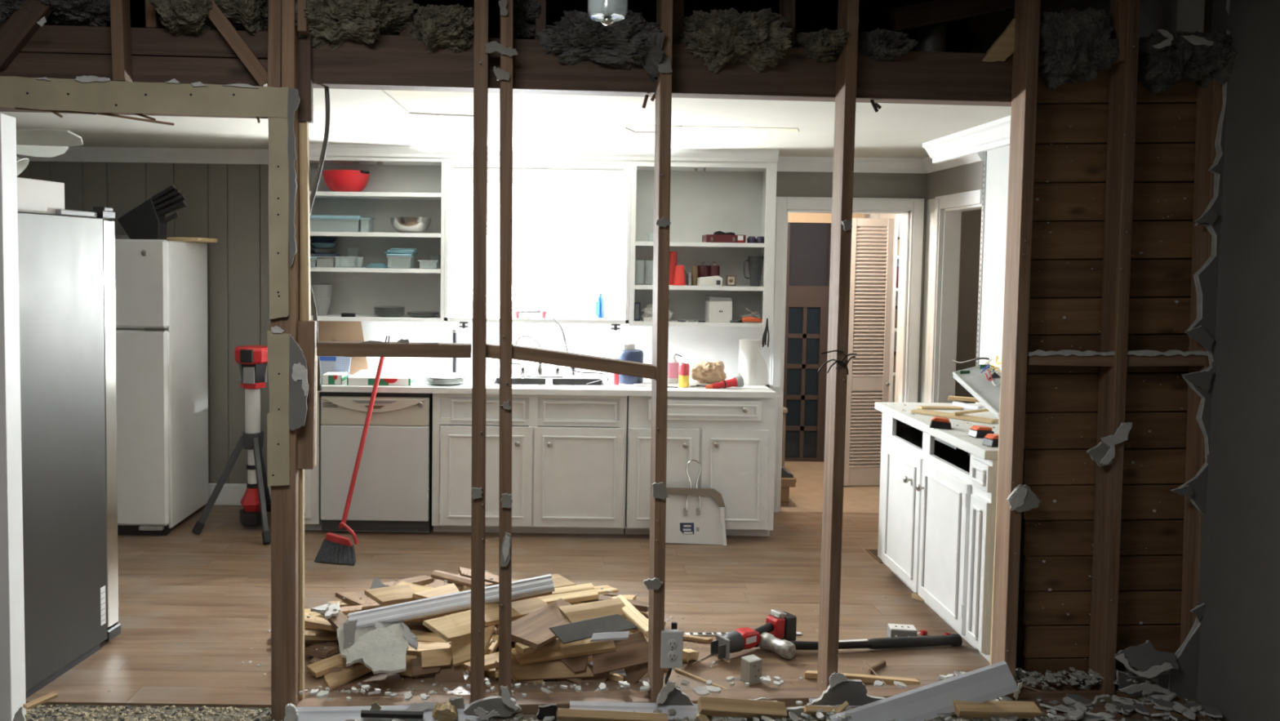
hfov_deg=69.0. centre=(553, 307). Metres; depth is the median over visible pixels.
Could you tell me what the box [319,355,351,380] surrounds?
pack
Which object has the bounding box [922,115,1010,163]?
trim
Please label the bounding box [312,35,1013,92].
header beam
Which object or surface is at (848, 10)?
stud
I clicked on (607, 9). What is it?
bulb
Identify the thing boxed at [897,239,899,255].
box
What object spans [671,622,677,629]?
clip
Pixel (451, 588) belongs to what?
scrap
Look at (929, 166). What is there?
trim
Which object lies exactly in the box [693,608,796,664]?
saw
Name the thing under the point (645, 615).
scrap
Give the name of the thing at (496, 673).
scrap
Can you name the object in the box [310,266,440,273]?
shelf
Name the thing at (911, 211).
trim
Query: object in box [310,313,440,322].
shelf
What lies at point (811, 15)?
ceiling
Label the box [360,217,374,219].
baking dish
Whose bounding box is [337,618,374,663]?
piece
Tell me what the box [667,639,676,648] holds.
socket
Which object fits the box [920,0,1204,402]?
wall
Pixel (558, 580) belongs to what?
scrap
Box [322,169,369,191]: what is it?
mixing bowl
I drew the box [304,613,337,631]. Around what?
scrap
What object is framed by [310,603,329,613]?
piece
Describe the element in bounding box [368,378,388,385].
print
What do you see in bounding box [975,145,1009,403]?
trim
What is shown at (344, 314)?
remote
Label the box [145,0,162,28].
prop
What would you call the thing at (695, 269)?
jar
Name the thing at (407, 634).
piece
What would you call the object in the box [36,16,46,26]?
paper scrap
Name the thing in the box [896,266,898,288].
box
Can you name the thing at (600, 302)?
dish soap bottle
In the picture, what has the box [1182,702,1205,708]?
drywall remnant
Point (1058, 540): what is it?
board sheathing
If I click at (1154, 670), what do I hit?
drywall remnant
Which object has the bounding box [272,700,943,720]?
flakes
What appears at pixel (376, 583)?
piece
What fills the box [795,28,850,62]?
clump
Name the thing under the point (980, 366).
socket
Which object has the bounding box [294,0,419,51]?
clump
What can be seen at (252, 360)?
work light
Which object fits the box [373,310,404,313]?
dinner plate
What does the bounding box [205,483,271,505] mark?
baseboard
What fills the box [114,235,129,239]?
dish
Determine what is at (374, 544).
crumbs
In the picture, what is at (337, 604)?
piece
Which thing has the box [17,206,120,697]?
refrigerator
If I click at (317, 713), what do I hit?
baseboard strip
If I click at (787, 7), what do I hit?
joist
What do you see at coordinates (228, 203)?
wall
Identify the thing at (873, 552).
floor vent
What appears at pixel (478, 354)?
stud
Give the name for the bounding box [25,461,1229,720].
floor
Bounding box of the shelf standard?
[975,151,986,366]
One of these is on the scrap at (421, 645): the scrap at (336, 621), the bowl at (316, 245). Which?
the scrap at (336, 621)
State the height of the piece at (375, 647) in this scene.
0.096 m
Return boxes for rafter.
[888,0,1014,32]
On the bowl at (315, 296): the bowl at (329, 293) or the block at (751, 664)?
the bowl at (329, 293)
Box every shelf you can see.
[309,191,441,199]
[310,231,440,238]
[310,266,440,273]
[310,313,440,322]
[634,284,763,290]
[634,319,762,327]
[635,241,764,248]
[879,213,900,402]
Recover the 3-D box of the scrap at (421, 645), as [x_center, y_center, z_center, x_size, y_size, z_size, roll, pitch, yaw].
[-0.535,1.289,3.497,0.319,0.046,0.087,0,3,-11]
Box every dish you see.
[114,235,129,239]
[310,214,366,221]
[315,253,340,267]
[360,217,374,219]
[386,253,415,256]
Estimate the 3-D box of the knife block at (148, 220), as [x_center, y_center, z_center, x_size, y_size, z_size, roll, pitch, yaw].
[-2.230,-0.535,5.176,0.373,0.307,0.110,1,3,0]
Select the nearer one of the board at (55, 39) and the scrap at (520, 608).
the board at (55, 39)
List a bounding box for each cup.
[669,251,677,284]
[672,265,686,285]
[746,235,755,243]
[755,236,764,243]
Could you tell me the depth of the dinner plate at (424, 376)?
5.20 m
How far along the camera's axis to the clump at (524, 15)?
3.23 m
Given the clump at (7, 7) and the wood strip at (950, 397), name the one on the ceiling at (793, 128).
the clump at (7, 7)
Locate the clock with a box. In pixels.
[725,275,736,285]
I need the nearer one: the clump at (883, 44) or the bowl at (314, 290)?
the clump at (883, 44)
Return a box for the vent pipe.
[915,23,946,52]
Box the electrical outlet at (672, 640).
[660,629,683,684]
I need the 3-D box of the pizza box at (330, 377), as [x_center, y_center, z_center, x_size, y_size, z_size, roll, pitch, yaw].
[-1.238,0.398,5.237,0.115,0.055,0.142,1,3,0]
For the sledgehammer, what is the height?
0.070 m
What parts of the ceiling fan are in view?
lamp shade, blade, blade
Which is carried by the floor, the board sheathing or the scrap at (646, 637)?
the scrap at (646, 637)
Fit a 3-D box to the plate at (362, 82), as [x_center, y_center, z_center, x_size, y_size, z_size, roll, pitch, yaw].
[0.413,-0.735,3.233,2.568,0.084,0.091,0,3,-5]
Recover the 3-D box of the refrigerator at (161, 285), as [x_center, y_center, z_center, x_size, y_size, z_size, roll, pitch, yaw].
[-2.473,0.426,5.357,0.720,1.635,0.626,1,3,0]
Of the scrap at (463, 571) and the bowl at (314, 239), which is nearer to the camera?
the scrap at (463, 571)
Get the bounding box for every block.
[117,184,186,239]
[297,34,313,123]
[316,335,471,358]
[486,342,499,359]
[511,343,655,379]
[740,653,762,684]
[1026,349,1115,366]
[1126,349,1208,366]
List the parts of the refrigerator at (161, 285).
freezer door, fridge door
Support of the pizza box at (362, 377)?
on the countertop at (420, 386)
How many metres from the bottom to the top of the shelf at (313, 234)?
0.024 m
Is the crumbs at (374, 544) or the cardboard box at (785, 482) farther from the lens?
the cardboard box at (785, 482)
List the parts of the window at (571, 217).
panel, rail, valance moulding, panel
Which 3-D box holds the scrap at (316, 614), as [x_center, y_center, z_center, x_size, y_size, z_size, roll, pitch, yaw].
[-0.956,1.278,3.874,0.174,0.058,0.074,2,3,15]
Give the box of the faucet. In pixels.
[511,334,563,377]
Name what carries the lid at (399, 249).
on the lid at (390, 251)
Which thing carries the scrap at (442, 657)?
on the scrap at (417, 670)
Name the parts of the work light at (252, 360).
leg, motor, leg, leg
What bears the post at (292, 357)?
on the floor
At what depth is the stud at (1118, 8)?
3.22 m
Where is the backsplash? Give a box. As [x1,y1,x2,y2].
[361,321,771,384]
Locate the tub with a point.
(627, 351)
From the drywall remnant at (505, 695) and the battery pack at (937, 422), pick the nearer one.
the drywall remnant at (505, 695)
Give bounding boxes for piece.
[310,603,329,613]
[320,603,338,618]
[326,601,341,619]
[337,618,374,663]
[343,619,357,648]
[346,622,408,673]
[369,576,386,589]
[374,620,405,628]
[400,622,417,649]
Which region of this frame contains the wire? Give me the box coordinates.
[817,350,857,374]
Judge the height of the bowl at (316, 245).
0.032 m
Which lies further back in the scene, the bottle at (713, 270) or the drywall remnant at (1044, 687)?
the bottle at (713, 270)
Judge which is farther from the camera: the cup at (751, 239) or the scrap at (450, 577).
the cup at (751, 239)
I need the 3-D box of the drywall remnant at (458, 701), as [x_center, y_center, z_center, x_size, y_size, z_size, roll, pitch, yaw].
[-0.330,1.342,3.143,0.056,0.048,0.017,1,3,-5]
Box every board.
[0,23,267,59]
[0,52,267,86]
[166,236,217,242]
[317,320,368,374]
[828,660,1019,720]
[982,18,1015,62]
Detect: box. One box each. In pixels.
[17,177,64,214]
[310,253,316,266]
[321,371,347,384]
[346,369,421,386]
[643,317,652,321]
[780,486,789,505]
[781,475,796,487]
[887,622,917,637]
[893,354,896,372]
[894,308,897,328]
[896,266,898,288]
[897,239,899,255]
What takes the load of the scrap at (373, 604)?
on the scrap
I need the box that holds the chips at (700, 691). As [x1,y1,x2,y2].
[298,675,906,701]
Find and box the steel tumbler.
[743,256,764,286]
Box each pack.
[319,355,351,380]
[929,416,951,429]
[968,425,994,437]
[982,433,998,447]
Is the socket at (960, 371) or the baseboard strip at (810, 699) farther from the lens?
the socket at (960, 371)
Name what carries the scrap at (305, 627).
on the scrap at (309, 634)
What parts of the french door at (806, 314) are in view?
pane, pane, pane, pane, pane, pane, pane, pane, pane, pane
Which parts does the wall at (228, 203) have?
panel, panel, panel, panel, panel, panel, panel, panel, panel, panel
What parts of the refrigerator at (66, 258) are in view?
door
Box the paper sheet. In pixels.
[633,382,651,386]
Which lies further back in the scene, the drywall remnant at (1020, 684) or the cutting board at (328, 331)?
the cutting board at (328, 331)
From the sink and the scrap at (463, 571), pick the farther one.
the sink
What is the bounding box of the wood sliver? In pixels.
[22,691,57,709]
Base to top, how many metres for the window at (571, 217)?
0.994 m
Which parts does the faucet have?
lever handle, spout, plate, lever handle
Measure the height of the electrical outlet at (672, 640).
0.187 m
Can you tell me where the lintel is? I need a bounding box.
[0,107,268,119]
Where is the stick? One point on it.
(719, 633)
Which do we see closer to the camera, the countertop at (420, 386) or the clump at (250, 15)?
the clump at (250, 15)
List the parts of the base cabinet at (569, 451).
door, moulding, false drawer moulding, knob, knob, door, moulding, false drawer moulding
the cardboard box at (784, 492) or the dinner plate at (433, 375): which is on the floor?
the cardboard box at (784, 492)
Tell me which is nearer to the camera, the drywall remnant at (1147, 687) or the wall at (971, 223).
the drywall remnant at (1147, 687)
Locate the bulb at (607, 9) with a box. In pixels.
[600,0,614,25]
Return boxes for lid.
[384,252,417,253]
[386,249,417,252]
[390,248,417,250]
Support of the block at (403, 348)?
attached to the stud at (478, 354)
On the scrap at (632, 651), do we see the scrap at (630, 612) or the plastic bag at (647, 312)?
the scrap at (630, 612)
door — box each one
[782,293,829,462]
[844,217,894,485]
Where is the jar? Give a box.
[691,265,697,285]
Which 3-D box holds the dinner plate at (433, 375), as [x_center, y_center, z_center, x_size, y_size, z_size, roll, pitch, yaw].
[-0.612,0.395,5.287,0.252,0.018,0.252,1,3,0]
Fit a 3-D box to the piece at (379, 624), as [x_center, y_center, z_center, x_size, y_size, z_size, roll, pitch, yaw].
[-0.602,1.225,3.470,0.129,0.062,0.161,-1,3,-33]
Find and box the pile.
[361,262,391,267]
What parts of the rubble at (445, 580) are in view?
moulding strip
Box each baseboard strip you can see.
[294,703,488,720]
[569,700,698,719]
[808,697,861,706]
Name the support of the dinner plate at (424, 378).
on the dinner plate at (424, 380)
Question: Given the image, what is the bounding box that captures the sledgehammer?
[758,631,962,658]
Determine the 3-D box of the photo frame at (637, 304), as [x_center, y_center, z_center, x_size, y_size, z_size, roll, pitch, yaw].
[0.498,0.021,5.508,0.036,0.108,0.016,1,3,0]
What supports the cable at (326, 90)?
hanging from the header beam
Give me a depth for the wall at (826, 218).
7.17 m
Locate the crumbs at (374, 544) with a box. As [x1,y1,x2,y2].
[107,544,956,695]
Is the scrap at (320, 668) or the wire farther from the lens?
the scrap at (320, 668)
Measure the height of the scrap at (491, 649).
0.048 m
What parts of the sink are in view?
bowl, bowl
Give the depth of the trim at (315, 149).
5.33 m
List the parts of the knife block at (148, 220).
knife handle, knife handle, knife handle, knife handle, knife handle, knife handle, knife handle, knife handle, knife handle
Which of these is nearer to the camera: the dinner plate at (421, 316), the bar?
the bar
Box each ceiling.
[0,88,1011,158]
[129,0,1213,53]
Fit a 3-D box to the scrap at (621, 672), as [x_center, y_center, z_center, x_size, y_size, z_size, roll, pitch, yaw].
[0.201,1.331,3.424,0.139,0.062,0.025,1,3,2]
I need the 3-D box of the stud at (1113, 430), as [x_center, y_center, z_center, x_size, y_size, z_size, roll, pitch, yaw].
[1.971,0.068,3.305,0.165,2.722,0.106,0,3,-5]
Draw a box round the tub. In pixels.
[616,342,643,384]
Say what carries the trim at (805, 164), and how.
attached to the wall at (228, 203)
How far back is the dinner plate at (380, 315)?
5.47 m
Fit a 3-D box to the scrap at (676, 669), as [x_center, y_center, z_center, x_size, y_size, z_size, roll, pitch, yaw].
[0.578,1.381,3.404,0.326,0.015,0.010,4,4,44]
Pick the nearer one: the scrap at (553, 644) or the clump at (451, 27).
the clump at (451, 27)
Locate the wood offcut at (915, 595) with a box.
[911,591,924,601]
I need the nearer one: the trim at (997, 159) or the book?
the trim at (997, 159)
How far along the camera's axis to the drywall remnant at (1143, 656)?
3.33 m
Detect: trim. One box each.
[0,112,26,720]
[16,146,268,164]
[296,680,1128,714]
[309,143,779,162]
[768,196,924,512]
[777,156,927,173]
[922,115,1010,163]
[922,151,983,173]
[928,189,982,403]
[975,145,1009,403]
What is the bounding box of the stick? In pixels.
[684,631,802,635]
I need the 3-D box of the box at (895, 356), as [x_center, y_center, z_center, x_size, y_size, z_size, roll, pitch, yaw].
[2.567,0.417,6.989,0.045,0.120,0.160,1,3,0]
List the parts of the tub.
lid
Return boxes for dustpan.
[665,459,726,545]
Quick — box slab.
[549,613,637,644]
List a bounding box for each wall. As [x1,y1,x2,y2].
[17,160,927,483]
[787,213,864,223]
[864,213,879,245]
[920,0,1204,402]
[955,208,981,403]
[1015,102,1196,682]
[1164,0,1230,698]
[1196,0,1279,720]
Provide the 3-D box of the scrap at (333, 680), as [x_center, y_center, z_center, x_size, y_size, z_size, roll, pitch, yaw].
[-0.718,1.349,3.476,0.093,0.035,0.356,3,4,41]
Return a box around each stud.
[110,0,132,81]
[470,0,488,702]
[484,0,517,695]
[643,0,672,702]
[817,0,859,693]
[989,0,1040,698]
[1085,0,1140,695]
[1110,0,1128,63]
[1180,78,1222,645]
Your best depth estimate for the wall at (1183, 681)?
3.29 m
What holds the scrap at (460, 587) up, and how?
on the scrap at (420, 620)
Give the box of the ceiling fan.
[16,128,83,175]
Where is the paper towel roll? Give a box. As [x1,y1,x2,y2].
[738,338,768,385]
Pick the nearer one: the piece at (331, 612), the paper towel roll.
the piece at (331, 612)
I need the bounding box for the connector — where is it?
[916,629,927,635]
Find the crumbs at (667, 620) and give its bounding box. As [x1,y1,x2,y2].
[241,587,715,693]
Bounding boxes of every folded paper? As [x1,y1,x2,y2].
[739,311,758,317]
[746,307,760,317]
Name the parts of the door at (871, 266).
rail, rail, rail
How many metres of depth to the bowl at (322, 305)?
5.49 m
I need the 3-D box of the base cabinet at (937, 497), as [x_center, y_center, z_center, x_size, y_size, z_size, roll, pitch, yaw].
[1.912,0.957,4.085,0.630,0.823,1.175,1,3,0]
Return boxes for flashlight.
[705,375,743,388]
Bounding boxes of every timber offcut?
[556,707,667,720]
[695,713,710,720]
[697,695,787,719]
[803,704,845,715]
[835,701,848,713]
[953,699,1041,718]
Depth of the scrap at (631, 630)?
3.62 m
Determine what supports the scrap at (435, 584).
on the scrap at (412, 625)
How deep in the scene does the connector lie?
3.89 m
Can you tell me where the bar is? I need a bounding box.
[360,709,423,718]
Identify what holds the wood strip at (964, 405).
on the countertop at (955, 437)
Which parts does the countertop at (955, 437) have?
wood strip, wood strip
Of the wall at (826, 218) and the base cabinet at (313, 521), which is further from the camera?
the wall at (826, 218)
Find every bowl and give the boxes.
[310,237,337,242]
[310,242,336,248]
[310,284,332,288]
[311,248,335,253]
[311,288,332,292]
[311,297,332,315]
[312,291,332,295]
[314,294,332,298]
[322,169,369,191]
[390,217,431,232]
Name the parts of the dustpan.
wire handle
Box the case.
[702,234,746,243]
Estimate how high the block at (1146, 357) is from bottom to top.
0.058 m
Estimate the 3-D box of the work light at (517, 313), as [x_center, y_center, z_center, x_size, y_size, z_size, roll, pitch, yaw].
[0.018,0.203,5.477,0.620,0.490,0.190,1,3,9]
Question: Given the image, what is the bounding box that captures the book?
[686,273,691,285]
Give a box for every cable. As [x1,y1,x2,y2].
[309,86,330,391]
[690,385,705,386]
[952,357,989,364]
[995,355,1001,364]
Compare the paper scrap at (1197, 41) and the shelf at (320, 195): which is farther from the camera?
the shelf at (320, 195)
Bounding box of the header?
[0,75,298,125]
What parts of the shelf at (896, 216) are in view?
panel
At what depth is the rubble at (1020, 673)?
3.35 m
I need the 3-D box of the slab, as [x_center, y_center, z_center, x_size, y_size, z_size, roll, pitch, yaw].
[0.151,1.173,3.390,0.351,0.052,0.066,-1,3,-31]
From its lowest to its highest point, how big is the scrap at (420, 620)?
0.044 m
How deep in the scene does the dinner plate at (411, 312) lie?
5.57 m
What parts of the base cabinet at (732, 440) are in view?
door, moulding, knob, drawer, moulding, knob, door, moulding, knob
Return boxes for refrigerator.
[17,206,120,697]
[114,239,208,535]
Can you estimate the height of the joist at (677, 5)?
0.403 m
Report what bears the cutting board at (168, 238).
on the refrigerator at (161, 285)
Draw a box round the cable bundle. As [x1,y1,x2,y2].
[761,318,768,346]
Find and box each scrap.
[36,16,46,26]
[304,608,324,617]
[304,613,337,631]
[304,625,326,630]
[304,628,337,639]
[304,640,337,644]
[304,642,339,657]
[306,653,359,677]
[308,611,324,617]
[309,641,338,664]
[322,664,341,676]
[324,662,372,690]
[327,608,348,630]
[328,600,353,606]
[335,591,373,605]
[339,604,362,613]
[361,600,397,610]
[364,584,417,605]
[382,574,434,586]
[395,581,433,592]
[400,578,448,603]
[400,655,417,677]
[404,622,429,629]
[405,641,451,655]
[410,630,446,642]
[410,657,441,676]
[411,614,444,622]
[412,582,459,599]
[421,647,452,668]
[422,609,471,641]
[431,569,493,586]
[433,659,465,682]
[444,611,493,650]
[446,581,464,591]
[451,625,495,666]
[457,566,515,585]
[460,647,518,671]
[462,585,471,591]
[469,596,547,626]
[484,630,498,654]
[484,667,495,677]
[494,598,572,648]
[494,666,511,677]
[511,573,576,587]
[511,637,616,664]
[511,658,594,680]
[511,673,543,682]
[515,637,561,654]
[530,639,561,648]
[537,582,598,604]
[557,597,626,622]
[557,663,609,682]
[560,654,588,673]
[565,677,582,684]
[580,594,648,612]
[586,657,623,680]
[588,660,626,676]
[590,631,629,641]
[591,659,668,672]
[592,631,648,675]
[594,584,617,594]
[602,594,635,599]
[610,594,648,636]
[614,662,648,683]
[622,631,686,648]
[626,628,636,632]
[640,611,648,618]
[641,671,648,678]
[674,667,726,688]
[682,648,698,660]
[683,634,712,642]
[715,654,729,662]
[804,670,919,684]
[863,661,887,684]
[868,659,886,673]
[1151,29,1173,48]
[1180,35,1213,45]
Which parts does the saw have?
blade, shoe plate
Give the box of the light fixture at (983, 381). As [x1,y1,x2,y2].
[952,363,1000,418]
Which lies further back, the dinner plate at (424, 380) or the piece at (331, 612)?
the dinner plate at (424, 380)
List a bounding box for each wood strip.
[947,395,979,402]
[952,401,982,409]
[952,408,989,414]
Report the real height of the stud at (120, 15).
0.475 m
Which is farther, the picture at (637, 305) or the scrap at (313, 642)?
the picture at (637, 305)
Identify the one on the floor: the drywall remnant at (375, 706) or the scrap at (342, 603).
the scrap at (342, 603)
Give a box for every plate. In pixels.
[312,73,1011,112]
[373,306,404,309]
[373,307,404,310]
[373,309,404,311]
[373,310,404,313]
[373,311,404,315]
[373,313,405,316]
[406,311,439,314]
[406,312,439,315]
[407,313,439,317]
[424,373,468,379]
[424,376,468,381]
[424,377,468,382]
[424,379,468,384]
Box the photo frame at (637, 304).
[634,302,639,320]
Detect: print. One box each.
[328,375,334,384]
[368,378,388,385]
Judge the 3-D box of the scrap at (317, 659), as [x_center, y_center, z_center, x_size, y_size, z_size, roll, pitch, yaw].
[-0.887,1.344,3.592,0.053,0.023,0.204,1,3,6]
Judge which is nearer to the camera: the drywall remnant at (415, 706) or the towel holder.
the drywall remnant at (415, 706)
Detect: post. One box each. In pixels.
[266,0,317,720]
[781,406,787,466]
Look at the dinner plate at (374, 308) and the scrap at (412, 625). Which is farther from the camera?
the dinner plate at (374, 308)
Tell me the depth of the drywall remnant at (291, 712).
3.05 m
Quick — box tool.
[737,315,762,322]
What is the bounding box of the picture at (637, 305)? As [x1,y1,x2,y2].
[635,303,639,319]
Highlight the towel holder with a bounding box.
[452,328,457,373]
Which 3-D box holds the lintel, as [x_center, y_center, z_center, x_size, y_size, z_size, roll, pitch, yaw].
[-1.333,-0.676,3.027,0.967,0.081,0.080,1,3,-5]
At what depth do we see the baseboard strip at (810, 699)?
3.25 m
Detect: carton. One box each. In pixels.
[697,275,722,285]
[705,295,732,322]
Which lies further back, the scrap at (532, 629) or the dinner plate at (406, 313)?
the dinner plate at (406, 313)
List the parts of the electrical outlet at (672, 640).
plate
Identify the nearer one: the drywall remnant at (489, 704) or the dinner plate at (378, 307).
the drywall remnant at (489, 704)
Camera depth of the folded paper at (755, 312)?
5.53 m
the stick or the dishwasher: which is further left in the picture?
the dishwasher
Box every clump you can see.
[0,0,51,26]
[38,0,111,26]
[148,0,217,36]
[213,0,268,35]
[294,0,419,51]
[408,4,474,54]
[512,0,547,39]
[534,9,666,83]
[676,7,795,73]
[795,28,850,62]
[857,27,918,62]
[1037,7,1119,89]
[1137,29,1237,93]
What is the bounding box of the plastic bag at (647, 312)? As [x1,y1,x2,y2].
[640,303,672,319]
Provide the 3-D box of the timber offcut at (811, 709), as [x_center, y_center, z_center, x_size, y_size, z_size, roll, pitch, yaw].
[0.936,1.392,3.195,0.148,0.046,0.033,1,3,-5]
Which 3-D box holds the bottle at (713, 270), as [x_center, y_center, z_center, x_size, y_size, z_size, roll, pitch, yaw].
[0.968,-0.207,5.576,0.068,0.142,0.068,1,3,0]
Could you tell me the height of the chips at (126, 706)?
0.010 m
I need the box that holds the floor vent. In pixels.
[866,548,884,563]
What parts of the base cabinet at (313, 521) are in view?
moulding, door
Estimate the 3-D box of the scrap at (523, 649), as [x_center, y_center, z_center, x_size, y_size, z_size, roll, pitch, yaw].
[0.014,1.259,3.523,0.346,0.025,0.062,-2,4,-35]
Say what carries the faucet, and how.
on the countertop at (420, 386)
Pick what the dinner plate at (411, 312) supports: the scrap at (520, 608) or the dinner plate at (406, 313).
the dinner plate at (406, 313)
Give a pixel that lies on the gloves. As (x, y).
(717, 232)
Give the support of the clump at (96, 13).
on the board at (55, 39)
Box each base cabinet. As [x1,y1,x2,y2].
[304,391,321,529]
[431,393,626,533]
[625,395,776,536]
[877,412,997,662]
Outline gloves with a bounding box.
[713,231,735,235]
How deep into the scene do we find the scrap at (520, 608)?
3.58 m
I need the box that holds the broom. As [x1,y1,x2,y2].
[314,356,384,564]
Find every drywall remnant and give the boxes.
[13,705,26,720]
[284,702,297,720]
[369,701,381,710]
[401,701,437,711]
[431,701,457,720]
[448,695,464,708]
[463,695,521,716]
[473,706,500,719]
[500,685,517,710]
[536,702,557,719]
[655,680,675,705]
[656,684,693,705]
[748,697,777,701]
[786,705,804,715]
[806,679,885,705]
[829,671,847,688]
[1013,680,1022,700]
[1041,684,1057,689]
[1054,704,1073,711]
[1077,684,1091,688]
[1091,693,1113,704]
[1111,694,1152,704]
[1113,640,1178,671]
[1113,653,1173,678]
[1115,669,1169,696]
[1118,682,1171,694]
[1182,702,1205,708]
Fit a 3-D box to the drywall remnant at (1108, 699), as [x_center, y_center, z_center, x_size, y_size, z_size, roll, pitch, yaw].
[1.965,1.405,3.295,0.095,0.055,0.018,0,3,-6]
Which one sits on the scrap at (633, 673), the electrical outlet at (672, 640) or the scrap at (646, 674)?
the scrap at (646, 674)
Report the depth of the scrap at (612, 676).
3.43 m
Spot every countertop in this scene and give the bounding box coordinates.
[317,373,776,397]
[875,401,999,459]
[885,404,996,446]
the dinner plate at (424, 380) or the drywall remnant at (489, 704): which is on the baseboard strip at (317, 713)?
the drywall remnant at (489, 704)
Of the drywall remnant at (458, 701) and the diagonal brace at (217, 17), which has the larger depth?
the drywall remnant at (458, 701)
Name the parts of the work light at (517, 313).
cord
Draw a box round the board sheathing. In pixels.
[1022,66,1196,681]
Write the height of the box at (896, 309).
0.140 m
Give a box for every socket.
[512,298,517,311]
[666,650,676,660]
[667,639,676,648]
[959,370,969,373]
[978,364,990,368]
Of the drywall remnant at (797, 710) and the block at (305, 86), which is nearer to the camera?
the block at (305, 86)
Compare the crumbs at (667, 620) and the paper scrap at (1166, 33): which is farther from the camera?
the crumbs at (667, 620)
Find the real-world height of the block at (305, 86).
0.324 m
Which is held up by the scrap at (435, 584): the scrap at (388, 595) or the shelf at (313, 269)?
the scrap at (388, 595)
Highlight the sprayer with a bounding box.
[569,367,577,377]
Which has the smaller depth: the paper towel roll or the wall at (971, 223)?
the paper towel roll
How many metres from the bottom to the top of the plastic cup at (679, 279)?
0.118 m
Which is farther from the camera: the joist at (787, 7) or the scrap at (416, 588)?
the scrap at (416, 588)
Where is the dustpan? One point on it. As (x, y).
(694, 515)
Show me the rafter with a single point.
(931, 13)
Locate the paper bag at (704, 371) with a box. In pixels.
[690,360,726,383]
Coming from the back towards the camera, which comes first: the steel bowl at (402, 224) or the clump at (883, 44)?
the steel bowl at (402, 224)
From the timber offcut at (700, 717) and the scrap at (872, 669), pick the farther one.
the scrap at (872, 669)
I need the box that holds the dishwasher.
[320,391,432,532]
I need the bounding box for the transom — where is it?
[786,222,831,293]
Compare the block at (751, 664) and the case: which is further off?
the case
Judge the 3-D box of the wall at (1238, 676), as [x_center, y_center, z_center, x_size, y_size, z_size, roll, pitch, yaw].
[2.408,0.202,0.202,0.100,2.860,6.386,1,3,0]
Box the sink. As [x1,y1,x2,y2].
[487,375,610,386]
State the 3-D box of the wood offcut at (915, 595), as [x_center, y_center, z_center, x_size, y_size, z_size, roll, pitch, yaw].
[1.718,1.345,4.290,0.040,0.022,0.103,-2,4,-39]
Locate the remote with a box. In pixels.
[341,312,355,316]
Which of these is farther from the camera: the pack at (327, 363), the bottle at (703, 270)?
the bottle at (703, 270)
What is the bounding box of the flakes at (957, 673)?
[937,668,1150,683]
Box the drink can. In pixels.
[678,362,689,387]
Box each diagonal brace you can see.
[0,0,53,70]
[207,0,267,86]
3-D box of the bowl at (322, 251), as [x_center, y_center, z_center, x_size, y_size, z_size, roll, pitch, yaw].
[-1.394,-0.346,5.611,0.148,0.032,0.148,1,3,0]
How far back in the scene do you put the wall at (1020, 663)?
3.42 m
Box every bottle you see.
[595,293,604,318]
[613,358,618,385]
[667,353,681,383]
[697,261,708,277]
[708,262,719,276]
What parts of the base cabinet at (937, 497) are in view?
moulding, door, knob, knob, moulding, door, moulding, moulding, door, drawer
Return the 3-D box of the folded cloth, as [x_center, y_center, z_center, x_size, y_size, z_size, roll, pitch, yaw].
[1.479,1.043,6.025,0.120,0.075,0.210,1,3,0]
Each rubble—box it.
[24,704,271,720]
[306,568,648,692]
[416,696,1220,720]
[487,698,1187,720]
[936,691,1222,720]
[1015,666,1168,687]
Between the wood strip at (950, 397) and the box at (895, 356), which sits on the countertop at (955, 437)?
the wood strip at (950, 397)
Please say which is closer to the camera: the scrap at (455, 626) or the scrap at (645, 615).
the scrap at (455, 626)
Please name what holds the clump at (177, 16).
on the board at (55, 39)
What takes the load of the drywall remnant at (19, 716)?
on the floor
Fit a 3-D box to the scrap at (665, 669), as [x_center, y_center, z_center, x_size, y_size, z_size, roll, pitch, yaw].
[0.279,1.351,3.516,0.303,0.059,0.083,0,3,-9]
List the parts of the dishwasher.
door panel, control panel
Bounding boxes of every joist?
[399,0,413,35]
[534,0,546,39]
[672,0,684,44]
[779,0,795,47]
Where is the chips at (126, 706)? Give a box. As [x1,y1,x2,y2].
[27,705,271,720]
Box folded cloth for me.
[781,466,793,477]
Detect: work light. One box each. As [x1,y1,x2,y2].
[191,345,271,544]
[512,298,608,380]
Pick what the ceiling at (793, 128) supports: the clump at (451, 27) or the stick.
the clump at (451, 27)
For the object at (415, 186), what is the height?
0.963 m
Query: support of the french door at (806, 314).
in the wall at (826, 218)

